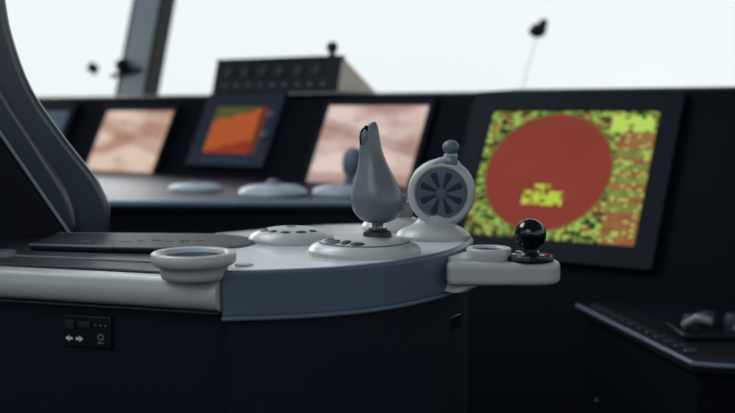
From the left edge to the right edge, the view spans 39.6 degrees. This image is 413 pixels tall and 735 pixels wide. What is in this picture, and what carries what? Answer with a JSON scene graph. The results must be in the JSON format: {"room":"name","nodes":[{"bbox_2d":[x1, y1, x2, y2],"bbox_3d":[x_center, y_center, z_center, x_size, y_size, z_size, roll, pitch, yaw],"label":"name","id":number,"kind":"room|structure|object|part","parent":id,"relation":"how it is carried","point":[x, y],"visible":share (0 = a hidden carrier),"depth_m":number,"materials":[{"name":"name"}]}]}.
{"room":"control cabin","nodes":[
{"label":"control cabin","id":0,"kind":"room"},
{"bbox_3d":[-0.267,0.813,1.596,9.389,0.100,8.963,0,5,0],"label":"floor","id":1,"kind":"structure","parent":0,"visible":0},
{"bbox_2d":[0,0,109,237],"bbox_3d":[-0.441,0.043,1.666,0.960,1.420,0.588,-2,6,-20],"label":"chair","id":2,"kind":"object","parent":1,"relation":"on","point":[47,189],"visible":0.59,"depth_m":1.36,"materials":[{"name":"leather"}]},
{"bbox_2d":[0,224,473,412],"bbox_3d":[-0.295,0.417,1.258,0.860,0.753,0.444,0,5,0],"label":"console","id":3,"kind":"object","parent":1,"relation":"on","point":[88,324],"visible":0.76,"depth_m":1.07,"materials":[{"name":"plastic"}]},
{"bbox_2d":[64,319,74,328],"bbox_3d":[-0.318,0.126,1.091,0.012,0.010,0.003,2,6,16],"label":"socket","id":4,"kind":"object","parent":3,"relation":"attached to","point":[68,323],"depth_m":1.09,"materials":[{"name":"black plastic"}]},
{"bbox_2d":[78,321,90,327],"bbox_3d":[-0.301,0.125,1.085,0.014,0.007,0.003,2,6,16],"label":"socket","id":5,"kind":"object","parent":3,"relation":"attached to","point":[81,324],"depth_m":1.08,"materials":[{"name":"black plastic"}]},
{"bbox_2d":[63,313,111,349],"bbox_3d":[-0.298,0.133,1.088,0.058,0.036,0.004,2,6,16],"label":"switch plate","id":6,"kind":"object","parent":3,"relation":"attached to","point":[81,331],"depth_m":1.09,"materials":[{"name":"black plastic"}]},
{"bbox_3d":[-0.433,0.080,1.107,0.599,0.034,0.034,2,6,17],"label":"hand rail","id":7,"kind":"part","parent":3,"relation":"part of","materials":[{"name":"white plastic"}]},
{"bbox_2d":[150,246,236,282],"bbox_3d":[-0.174,0.059,1.022,0.086,0.027,0.086,0,5,0],"label":"cup holder","id":8,"kind":"object","parent":3,"relation":"on","point":[197,264],"visible":1,"depth_m":0.99,"materials":[{"name":"white plastic"}]},
{"bbox_2d":[248,225,331,245],"bbox_3d":[-0.094,0.032,1.255,0.104,0.019,0.104,0,5,0],"label":"button panel","id":9,"kind":"object","parent":3,"relation":"on","point":[287,235],"visible":1,"depth_m":1.22,"materials":[{"name":"white plastic"}]},
{"bbox_3d":[-0.038,0.049,1.227,0.332,0.008,0.422,0,5,0],"label":"plate","id":10,"kind":"part","parent":3,"relation":"part of","materials":[{"name":"white plastic"}]},
{"bbox_2d":[308,122,420,259],"bbox_3d":[-0.004,-0.022,1.145,0.127,0.147,0.127,0,5,0],"label":"joystick","id":11,"kind":"object","parent":3,"relation":"on","point":[377,199],"visible":1,"depth_m":1.13,"materials":[{"name":"white plastic"}]},
{"bbox_2d":[362,195,417,232],"bbox_3d":[0.035,0.007,1.372,0.086,0.048,0.086,0,5,0],"label":"lever","id":12,"kind":"object","parent":3,"relation":"on","point":[406,218],"visible":0.28,"depth_m":1.35,"materials":[{"name":"white plastic"}]},
{"bbox_2d":[396,140,475,241],"bbox_3d":[0.086,-0.022,1.281,0.098,0.123,0.093,0,5,0],"label":"lever","id":13,"kind":"object","parent":3,"relation":"on","point":[441,192],"visible":1,"depth_m":1.26,"materials":[{"name":"white plastic"}]},
{"bbox_2d":[420,195,434,203],"bbox_3d":[0.075,-0.009,1.264,0.019,0.011,0.003,1,5,6],"label":"vent","id":14,"kind":"object","parent":13,"relation":"attached to","point":[424,199],"depth_m":1.26,"materials":[{"name":"plastic"}]},
{"bbox_2d":[420,183,434,191],"bbox_3d":[0.075,-0.024,1.262,0.019,0.011,0.003,1,5,6],"label":"vent","id":15,"kind":"object","parent":13,"relation":"attached to","point":[424,187],"depth_m":1.26,"materials":[{"name":"black plastic"}]},
{"bbox_2d":[430,199,438,213],"bbox_3d":[0.084,0.000,1.264,0.011,0.019,0.003,1,5,6],"label":"vent","id":16,"kind":"object","parent":13,"relation":"attached to","point":[434,203],"depth_m":1.26,"materials":[{"name":"plastic"}]},
{"bbox_2d":[431,173,439,187],"bbox_3d":[0.084,-0.033,1.260,0.011,0.019,0.003,1,5,6],"label":"vent","id":17,"kind":"object","parent":13,"relation":"attached to","point":[435,177],"depth_m":1.26,"materials":[{"name":"plastic"}]},
{"bbox_2d":[443,173,451,187],"bbox_3d":[0.099,-0.033,1.259,0.011,0.019,0.003,1,5,6],"label":"vent","id":18,"kind":"object","parent":13,"relation":"attached to","point":[447,177],"depth_m":1.26,"materials":[{"name":"black plastic"}]},
{"bbox_2d":[443,199,451,213],"bbox_3d":[0.099,0.000,1.262,0.011,0.019,0.003,1,5,6],"label":"vent","id":19,"kind":"object","parent":13,"relation":"attached to","point":[447,203],"depth_m":1.26,"materials":[{"name":"black plastic"}]},
{"bbox_3d":[0.103,-0.073,1.267,0.021,0.018,0.021,0,5,0],"label":"lever knob","id":20,"kind":"part","parent":13,"relation":"part of","materials":[{"name":"plastic"}]},
{"bbox_2d":[447,183,461,191],"bbox_3d":[0.107,-0.024,1.259,0.019,0.011,0.003,1,5,6],"label":"vent","id":21,"kind":"object","parent":13,"relation":"attached to","point":[451,187],"depth_m":1.26,"materials":[{"name":"plastic"}]},
{"bbox_2d":[447,195,461,203],"bbox_3d":[0.107,-0.008,1.260,0.019,0.011,0.003,1,5,6],"label":"vent","id":22,"kind":"object","parent":13,"relation":"attached to","point":[451,199],"depth_m":1.26,"materials":[{"name":"black plastic"}]},
{"bbox_2d":[444,245,559,292],"bbox_3d":[0.149,0.070,1.158,0.134,0.048,0.072,0,5,0],"label":"accessory arm","id":23,"kind":"object","parent":3,"relation":"attached to","point":[480,265],"visible":0.88,"depth_m":1.12,"materials":[{"name":"white plastic"}]},
{"bbox_3d":[0.107,0.074,1.162,0.050,0.038,0.064,0,5,0],"label":"arm","id":24,"kind":"part","parent":23,"relation":"part of","materials":[{"name":"white plastic"}]},
{"bbox_2d":[466,245,511,261],"bbox_3d":[0.137,0.053,1.153,0.051,0.013,0.051,0,5,0],"label":"cup holder","id":25,"kind":"object","parent":23,"relation":"on","point":[474,253],"depth_m":1.13,"materials":[{"name":"white plastic"}]},
{"bbox_3d":[0.152,0.073,1.149,0.128,0.026,0.054,0,5,0],"label":"arm","id":26,"kind":"part","parent":23,"relation":"part of","materials":[{"name":"white plastic"}]},
{"bbox_2d":[507,218,553,262],"bbox_3d":[0.182,0.037,1.143,0.054,0.047,0.054,0,5,0],"label":"ball mount","id":27,"kind":"object","parent":23,"relation":"attached to","point":[529,234],"visible":1,"depth_m":1.13,"materials":[{"name":"black plastic"}]},
{"bbox_3d":[0.182,0.048,1.144,0.017,0.014,0.017,0,5,0],"label":"post","id":28,"kind":"part","parent":27,"relation":"part of","materials":[{"name":"black plastic"}]},
{"bbox_3d":[0.182,0.055,1.144,0.054,0.009,0.054,0,5,0],"label":"plate","id":29,"kind":"part","parent":27,"relation":"part of","materials":[{"name":"black plastic"}]},
{"bbox_2d":[37,92,477,233],"bbox_3d":[-0.965,0.118,3.297,2.876,0.965,1.153,4,7,34],"label":"console","id":30,"kind":"object","parent":1,"relation":"on","point":[138,202],"visible":0.08,"depth_m":2.89},
{"bbox_2d":[41,103,81,140],"bbox_3d":[-1.196,-0.278,3.793,0.260,0.213,0.128,4,7,34],"label":"display","id":31,"kind":"object","parent":30,"relation":"attached to","point":[64,115],"visible":0.26,"depth_m":3.76,"materials":[{"name":"black plastic"}]},
{"bbox_2d":[83,105,182,173],"bbox_3d":[-0.825,-0.207,3.519,0.370,0.285,0.166,4,7,34],"label":"monitor","id":32,"kind":"object","parent":30,"relation":"on","point":[126,138],"visible":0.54,"depth_m":3.52,"materials":[{"name":"beige glass"}]},
{"bbox_2d":[168,180,221,191],"bbox_3d":[-0.450,-0.056,2.667,0.140,0.026,0.140,0,5,0],"label":"control knob","id":33,"kind":"object","parent":30,"relation":"on","point":[194,186],"visible":1,"depth_m":2.62,"materials":[{"name":"grey plastic"}]},
{"bbox_2d":[185,92,289,170],"bbox_3d":[-0.420,-0.245,3.280,0.322,0.244,0.144,4,7,34],"label":"display","id":34,"kind":"object","parent":30,"relation":"attached to","point":[239,131],"visible":1,"depth_m":3.27,"materials":[{"name":"plastic"}]},
{"bbox_3d":[-0.322,-0.224,3.184,0.024,0.025,0.020,3,6,30],"label":"knob","id":35,"kind":"part","parent":34,"relation":"part of","materials":[{"name":"plastic"}]},
{"bbox_3d":[-0.304,-0.288,3.206,0.024,0.025,0.020,4,7,38],"label":"knob","id":36,"kind":"part","parent":34,"relation":"part of","materials":[{"name":"plastic"}]},
{"bbox_2d":[238,179,307,197],"bbox_3d":[-0.232,-0.048,2.507,0.170,0.040,0.170,0,5,0],"label":"control knob","id":37,"kind":"object","parent":30,"relation":"on","point":[272,188],"visible":1,"depth_m":2.45,"materials":[{"name":"grey plastic"}]},
{"bbox_2d":[212,41,375,93],"bbox_3d":[-0.244,-0.448,3.325,0.512,0.154,0.219,4,7,34],"label":"panel","id":38,"kind":"object","parent":30,"relation":"on","point":[331,73],"visible":1,"depth_m":3.21,"materials":[{"name":"black plastic"}]},
{"bbox_3d":[-0.296,-0.417,3.251,0.510,0.103,0.033,4,7,34],"label":"plate","id":39,"kind":"part","parent":38,"relation":"part of","materials":[{"name":"black plastic"}]},
{"bbox_3d":[-0.285,-0.469,3.262,0.512,0.016,0.021,4,7,34],"label":"plate","id":40,"kind":"part","parent":38,"relation":"part of","materials":[{"name":"black plastic"}]},
{"bbox_2d":[326,41,337,56],"bbox_3d":[-0.108,-0.483,3.137,0.036,0.048,0.036,0,5,0],"label":"lamp","id":41,"kind":"object","parent":38,"relation":"on","point":[332,46],"depth_m":3.13,"materials":[{"name":"black plastic"}]},
{"bbox_2d":[312,147,358,196],"bbox_3d":[-0.062,-0.088,2.523,0.150,0.118,0.150,0,5,0],"label":"lever","id":42,"kind":"object","parent":30,"relation":"on","point":[351,155],"visible":0.77,"depth_m":2.50,"materials":[{"name":"grey plastic"}]},
{"bbox_2d":[300,98,439,185],"bbox_3d":[-0.001,-0.176,2.976,0.392,0.276,0.161,4,7,34],"label":"monitor","id":43,"kind":"object","parent":30,"relation":"attached to","point":[405,126],"visible":0.56,"depth_m":2.99,"materials":[{"name":"glass"}]},
{"bbox_2d":[459,86,734,412],"bbox_3d":[0.869,0.223,2.184,1.425,0.965,0.452,4,7,34],"label":"console","id":44,"kind":"object","parent":1,"relation":"on","point":[526,343],"visible":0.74,"depth_m":2.19},
{"bbox_2d":[456,91,687,273],"bbox_3d":[0.432,-0.069,2.292,0.500,0.377,0.215,4,7,34],"label":"display","id":45,"kind":"object","parent":44,"relation":"attached to","point":[596,169],"visible":0.76,"depth_m":2.27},
{"bbox_2d":[575,298,734,412],"bbox_3d":[0.814,0.490,1.703,1.080,0.524,0.484,3,6,32],"label":"console","id":46,"kind":"object","parent":1,"relation":"on","point":[633,363],"visible":1,"depth_m":1.81,"materials":[{"name":"plastic"}]},
{"bbox_3d":[0.467,0.223,1.829,0.008,0.008,0.487,-1,5,-10],"label":"edge trim","id":47,"kind":"part","parent":46,"relation":"part of","materials":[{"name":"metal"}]},
{"bbox_2d":[665,310,734,339],"bbox_3d":[0.600,0.202,1.769,0.130,0.044,0.136,0,5,0],"label":"lever","id":48,"kind":"object","parent":46,"relation":"on","point":[703,325],"visible":1,"depth_m":1.75,"materials":[{"name":"black plastic"}]},
{"bbox_3d":[0.565,0.198,1.776,0.036,0.027,0.036,0,5,0],"label":"knob","id":49,"kind":"part","parent":48,"relation":"part of","materials":[{"name":"grey plastic"}]},
{"bbox_3d":[0.564,0.197,1.747,0.054,0.030,0.018,3,6,32],"label":"lever","id":50,"kind":"part","parent":48,"relation":"part of","materials":[{"name":"grey plastic"}]},
{"bbox_3d":[0.600,0.217,1.783,0.130,0.012,0.110,0,5,0],"label":"plate","id":51,"kind":"part","parent":48,"relation":"part of","materials":[{"name":"black plastic"}]},
{"bbox_3d":[0.600,0.196,1.801,0.036,0.027,0.036,0,5,0],"label":"knob","id":52,"kind":"part","parent":48,"relation":"part of","materials":[{"name":"grey plastic"}]},
{"bbox_3d":[0.640,0.198,1.782,0.036,0.027,0.036,0,5,0],"label":"knob","id":53,"kind":"part","parent":48,"relation":"part of","materials":[{"name":"grey plastic"}]},
{"bbox_3d":[0.879,0.256,1.476,0.777,0.008,0.008,2,6,17],"label":"edge trim","id":54,"kind":"part","parent":46,"relation":"part of","materials":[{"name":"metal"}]},
{"bbox_3d":[0.885,0.140,3.248,6.025,0.930,4.109,0,5,0],"label":"wall","id":55,"kind":"structure","parent":0,"visible":0},
{"bbox_2d":[115,0,175,95],"bbox_3d":[-0.929,-1.039,4.566,0.200,1.170,0.414,4,7,34],"label":"window post","id":56,"kind":"object","parent":55,"relation":"on","point":[150,21],"visible":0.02,"depth_m":4.47,"materials":[{"name":"grey metal"}]},
{"bbox_2d":[110,58,141,77],"bbox_3d":[-1.067,-0.607,4.465,0.174,0.089,0.066,4,7,35],"label":"camera","id":57,"kind":"object","parent":56,"relation":"attached to","point":[122,65],"visible":1,"depth_m":4.45,"materials":[{"name":"black plastic"}]},
{"bbox_3d":[-0.929,-1.039,4.566,0.150,1.170,0.414,4,7,34],"label":"post","id":58,"kind":"part","parent":56,"relation":"part of","materials":[{"name":"grey metal"}]},
{"bbox_3d":[-1.448,-1.072,4.912,1.055,1.170,0.861,0,5,0],"label":"window","id":59,"kind":"structure","parent":55,"relation":"in","visible":0},
{"bbox_2d":[86,61,99,74],"bbox_3d":[-1.257,-0.633,4.673,0.089,0.063,0.022,2,6,23],"label":"window sticker","id":60,"kind":"object","parent":59,"relation":"attached to","point":[92,67],"visible":1,"depth_m":4.67,"materials":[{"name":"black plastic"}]},
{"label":"window","id":61,"kind":"structure","parent":55,"relation":"in","visible":0},
{"bbox_2d":[523,19,547,88],"bbox_3d":[0.556,-0.485,3.428,0.088,0.282,0.060,0,5,0],"label":"window wiper","id":62,"kind":"structure","parent":61,"relation":"attached to","point":[537,30],"depth_m":3.40,"materials":[{"name":"black plastic"}]},
{"bbox_3d":[0.538,-0.460,3.428,0.065,0.231,0.013,-3,6,-27],"label":"arm","id":63,"kind":"part","parent":62,"relation":"part of"},
{"bbox_3d":[0.570,-0.589,3.418,0.060,0.048,0.060,0,5,0],"label":"motor","id":64,"kind":"part","parent":62,"relation":"part of","materials":[{"name":"black plastic"}]}
]}

